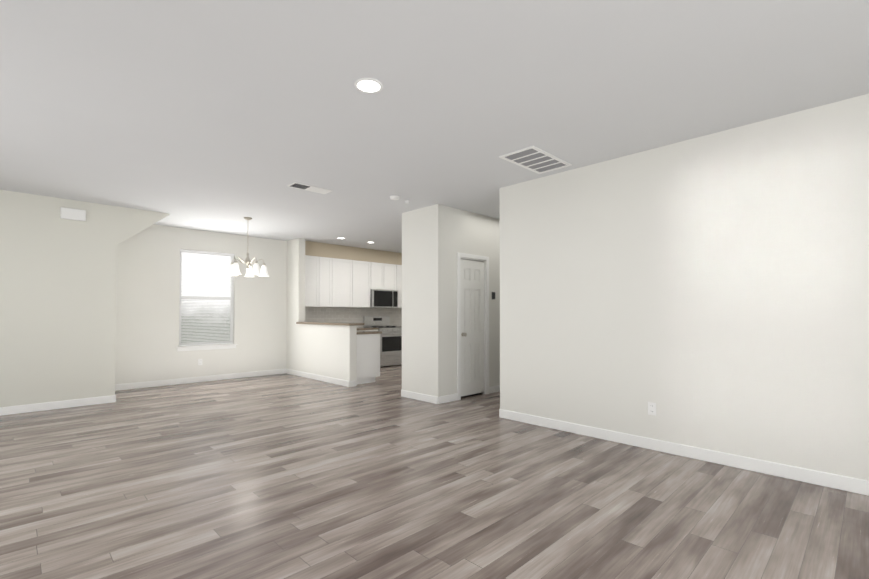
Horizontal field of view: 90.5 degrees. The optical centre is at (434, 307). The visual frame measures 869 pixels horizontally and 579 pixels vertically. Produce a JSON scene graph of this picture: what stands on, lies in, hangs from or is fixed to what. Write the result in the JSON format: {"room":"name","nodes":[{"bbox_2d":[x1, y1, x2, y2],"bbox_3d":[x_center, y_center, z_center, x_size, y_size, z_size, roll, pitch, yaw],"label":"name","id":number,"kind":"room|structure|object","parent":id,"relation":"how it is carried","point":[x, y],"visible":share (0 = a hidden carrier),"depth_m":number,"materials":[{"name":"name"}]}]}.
{"room":"empty living room","nodes":[
{"label":"empty living room","id":0,"kind":"room"},
{"bbox_2d":[0,190,169,406],"bbox_3d":[-5.894,-0.057,5.379,4.280,2.740,1.100,1,-1,-45],"label":"wall","id":1,"kind":"structure","parent":0,"point":[57,307],"depth_m":5.59,"materials":[{"name":"paint"}]},
{"bbox_2d":[0,395,114,415],"bbox_3d":[-5.738,1.254,4.731,3.620,0.100,0.014,1,-1,-45],"label":"baseboard","id":2,"kind":"structure","parent":1,"relation":"attached to","point":[18,409],"depth_m":5.56,"materials":[{"name":"white wood"}]},
{"bbox_2d":[60,207,85,220],"bbox_3d":[-4.772,-1.228,5.696,0.260,0.150,0.044,1,-1,-45],"label":"door chime","id":3,"kind":"object","parent":1,"relation":"attached to","point":[73,214],"visible":0.98,"depth_m":5.67,"materials":[{"name":"white plastic"}]},
{"bbox_2d":[115,224,339,383],"bbox_3d":[-4.069,-0.019,8.030,10.600,2.740,0.120,1,-1,-45],"label":"wall","id":4,"kind":"structure","parent":0,"point":[147,296],"depth_m":7.54,"materials":[{"name":"paint"}]},
{"bbox_2d":[115,369,285,390],"bbox_3d":[-4.139,1.298,7.847,3.030,0.100,0.014,1,-1,-45],"label":"baseboard","id":5,"kind":"structure","parent":4,"relation":"attached to","point":[136,385],"depth_m":7.70,"materials":[{"name":"white wood"}]},
{"bbox_2d":[176,249,237,350],"bbox_3d":[-4.178,-0.166,7.921,1.530,2.310,0.185,1,-1,-45],"label":"dining room window","id":6,"kind":"structure","parent":4,"relation":"in","point":[206,306],"depth_m":7.91,"materials":[{"name":"white"}]},
{"bbox_2d":[305,255,320,306],"bbox_3d":[-2.670,-0.540,9.089,0.467,1.068,0.318,1,-1,-45],"label":"upper cabinet","id":7,"kind":"object","parent":4,"relation":"attached to","point":[312,263],"depth_m":9.00,"materials":[{"name":"white wood"}]},
{"bbox_2d":[321,257,336,306],"bbox_3d":[-2.435,-0.537,9.321,0.428,1.068,0.318,1,-1,-45],"label":"upper cabinet","id":8,"kind":"object","parent":4,"relation":"attached to","point":[328,265],"depth_m":9.27,"materials":[{"name":"white wood"}]},
{"bbox_2d":[337,259,356,306],"bbox_3d":[-2.139,-0.533,9.611,0.638,1.068,0.318,1,-1,-45],"label":"upper cabinet","id":9,"kind":"object","parent":4,"relation":"attached to","point":[337,282],"depth_m":9.58,"materials":[{"name":"white wood"}]},
{"bbox_2d":[357,261,372,306],"bbox_3d":[-1.771,-0.528,9.974,0.630,1.068,0.318,1,-1,-45],"label":"upper cabinet","id":10,"kind":"object","parent":4,"relation":"attached to","point":[364,268],"depth_m":9.92,"materials":[{"name":"white wood"}]},
{"bbox_2d":[373,263,384,289],"bbox_3d":[-1.434,-0.737,10.308,0.437,0.640,0.318,1,-1,-45],"label":"upper cabinet","id":11,"kind":"object","parent":4,"relation":"attached to","point":[378,268],"depth_m":10.22,"materials":[{"name":"white wood"}]},
{"bbox_2d":[370,289,397,307],"bbox_3d":[-1.279,-0.200,10.373,0.752,0.424,0.433,1,-1,-45],"label":"microwave","id":12,"kind":"object","parent":11,"relation":"attached to","point":[383,298],"visible":0.94,"depth_m":10.19,"materials":[{"name":"silver metal"}]},
{"bbox_2d":[385,263,396,289],"bbox_3d":[-1.205,-0.734,10.534,0.437,0.640,0.318,1,-1,-45],"label":"upper cabinet","id":13,"kind":"object","parent":4,"relation":"attached to","point":[390,269],"depth_m":10.46,"materials":[{"name":"white wood"}]},
{"bbox_2d":[397,265,401,306],"bbox_3d":[-0.892,-0.515,10.838,0.559,1.068,0.318,1,-1,-45],"label":"upper cabinet","id":14,"kind":"object","parent":4,"relation":"attached to","point":[399,267],"depth_m":10.66,"materials":[{"name":"white wood"}]},
{"bbox_2d":[286,238,356,386],"bbox_3d":[-2.197,-0.018,8.152,0.140,2.740,2.330,1,-1,-45],"label":"wall","id":15,"kind":"structure","parent":0,"point":[328,350],"depth_m":8.26,"materials":[{"name":"paint"}]},
{"bbox_2d":[286,369,348,386],"bbox_3d":[-2.253,1.301,8.079,0.014,0.100,2.330,1,-1,-45],"label":"baseboard","id":16,"kind":"structure","parent":15,"relation":"attached to","point":[321,378],"depth_m":7.93,"materials":[{"name":"white wood"}]},
{"bbox_2d":[350,380,356,386],"bbox_3d":[-1.375,1.290,7.298,0.140,0.100,0.014,1,-1,-45],"label":"baseboard","id":17,"kind":"structure","parent":15,"relation":"attached to","point":[353,383],"depth_m":7.29,"materials":[{"name":"white wood"}]},
{"bbox_2d":[305,307,401,326],"bbox_3d":[-1.603,0.244,10.361,3.804,0.456,0.010,1,-1,-45],"label":"tile backsplash","id":18,"kind":"structure","parent":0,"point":[342,315],"depth_m":9.99,"materials":[{"name":"grey tile"}]},
{"bbox_2d":[0,365,868,578],"bbox_3d":[-0.134,1.323,4.011,10.840,0.060,11.340,1,-1,-45],"label":"floor","id":19,"kind":"structure","parent":0,"point":[283,476],"depth_m":2.88,"materials":[{"name":"laminate"}]},
{"bbox_2d":[356,334,379,383],"bbox_3d":[-1.369,0.913,7.811,0.575,0.870,0.540,1,-1,-45],"label":"base cabinet","id":20,"kind":"object","parent":19,"relation":"on","point":[368,356],"depth_m":7.63,"materials":[{"name":"wood"}]},
{"bbox_2d":[357,327,378,330],"bbox_3d":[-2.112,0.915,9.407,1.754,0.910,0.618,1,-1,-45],"label":"countertop","id":21,"kind":"structure","parent":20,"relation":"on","point":[367,329],"depth_m":9.66,"materials":[{"name":"stone"}]},
{"bbox_2d":[357,330,381,333],"bbox_3d":[-1.733,0.462,8.195,0.587,0.038,1.630,1,-1,-45],"label":"countertop","id":22,"kind":"structure","parent":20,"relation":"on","point":[358,331],"depth_m":7.74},
{"bbox_2d":[363,316,401,366],"bbox_3d":[-1.188,0.798,10.265,0.752,1.170,0.694,1,-1,-45],"label":"stove","id":23,"kind":"object","parent":19,"relation":"on","point":[390,345],"visible":0.73,"depth_m":10.09,"materials":[{"name":"silver metal"}]},
{"bbox_2d":[0,0,868,252],"bbox_3d":[-0.134,-1.496,4.051,10.840,0.100,11.340,1,-1,-45],"label":"ceiling","id":24,"kind":"structure","parent":0,"point":[224,116],"depth_m":2.94,"materials":[{"name":"paint"}]},
{"bbox_2d":[226,217,268,276],"bbox_3d":[-2.917,-0.952,6.773,0.625,0.910,0.623,1,-1,-45],"label":"chandelier","id":25,"kind":"object","parent":24,"relation":"hanging from","point":[234,270],"visible":1,"depth_m":6.74,"materials":[{"name":"white glass"}]},
{"bbox_2d":[287,182,331,193],"bbox_3d":[-1.490,-1.424,5.172,0.500,0.011,0.200,1,-1,-45],"label":"ceiling vent","id":26,"kind":"object","parent":24,"relation":"in","point":[309,188],"visible":1,"depth_m":5.16,"materials":[{"name":"white plastic"}]},
{"bbox_2d":[305,241,401,264],"bbox_3d":[-1.499,-1.209,10.276,3.804,0.296,0.306,1,-1,-45],"label":"soffit","id":27,"kind":"structure","parent":24,"relation":"attached to","point":[318,249],"depth_m":9.70,"materials":[{"name":"beige paint"}]},
{"bbox_2d":[354,78,382,92],"bbox_3d":[-0.434,-1.460,2.844,0.186,0.007,0.186,1,-1,-45],"label":"recessed light","id":28,"kind":"object","parent":24,"relation":"in","point":[368,85],"visible":1,"depth_m":2.84,"materials":[{"name":"white plastic"}]},
{"bbox_2d":[390,196,399,199],"bbox_3d":[-0.511,-1.407,5.559,0.130,0.034,0.130,1,-1,-45],"label":"smoke detector","id":29,"kind":"object","parent":24,"relation":"attached to","point":[394,197],"visible":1,"depth_m":5.52,"materials":[{"name":"white plastic"}]},
{"bbox_2d":[499,146,571,173],"bbox_3d":[1.002,-1.439,4.243,0.710,0.008,0.380,1,-1,-45],"label":"ceiling vent","id":30,"kind":"object","parent":24,"relation":"in","point":[535,159],"visible":0.96,"depth_m":4.21,"materials":[{"name":"white plastic"}]},
{"bbox_2d":[402,204,499,396],"bbox_3d":[1.156,-0.027,7.524,3.860,2.740,0.770,1,-1,-45],"label":"wall","id":31,"kind":"structure","parent":0,"point":[436,238],"depth_m":6.15,"materials":[{"name":"paint"}]},
{"bbox_2d":[401,390,437,403],"bbox_3d":[-0.225,1.274,6.146,0.014,0.100,0.770,1,-1,-45],"label":"baseboard","id":32,"kind":"structure","parent":31,"relation":"attached to","point":[420,397],"depth_m":6.12,"materials":[{"name":"white wood"}]},
{"bbox_2d":[438,393,457,403],"bbox_3d":[0.191,1.272,6.005,0.380,0.100,0.014,1,-1,-45],"label":"baseboard","id":33,"kind":"structure","parent":31,"relation":"attached to","point":[447,398],"depth_m":5.99,"materials":[{"name":"white wood"}]},
{"bbox_2d":[461,259,483,395],"bbox_3d":[0.576,0.295,6.412,0.560,1.995,0.105,1,-1,-45],"label":"door","id":34,"kind":"structure","parent":31,"relation":"in","point":[472,326],"depth_m":6.42,"materials":[{"name":"white wood"}]},
{"bbox_2d":[457,252,488,399],"bbox_3d":[0.553,0.273,6.436,0.720,2.110,0.108,1,-1,-45],"label":"door frame","id":35,"kind":"structure","parent":31,"relation":"attached to","point":[460,256],"depth_m":6.55,"materials":[{"name":"white wood"}]},
{"bbox_2d":[489,385,499,393],"bbox_3d":[1.824,1.295,7.611,2.760,0.100,0.014,1,-1,-45],"label":"baseboard","id":36,"kind":"structure","parent":31,"relation":"attached to","point":[493,389],"depth_m":6.73,"materials":[{"name":"white wood"}]},
{"bbox_2d":[499,94,868,480],"bbox_3d":[2.825,-0.089,3.162,0.120,2.740,5.710,1,-1,-45],"label":"wall","id":37,"kind":"structure","parent":0,"point":[710,292],"depth_m":3.61,"materials":[{"name":"paint"}]},
{"bbox_2d":[648,402,655,415],"bbox_3d":[1.976,0.922,3.919,0.008,0.115,0.070,1,-1,-45],"label":"outlet","id":38,"kind":"object","parent":37,"relation":"attached to","point":[651,408],"visible":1,"depth_m":3.92,"materials":[{"name":"white plastic"}]},
{"bbox_2d":[499,409,868,495],"bbox_3d":[2.777,1.230,3.096,0.014,0.100,5.710,1,-1,-45],"label":"baseboard","id":39,"kind":"structure","parent":37,"relation":"attached to","point":[844,483],"depth_m":3.59,"materials":[{"name":"white wood"}]}
]}

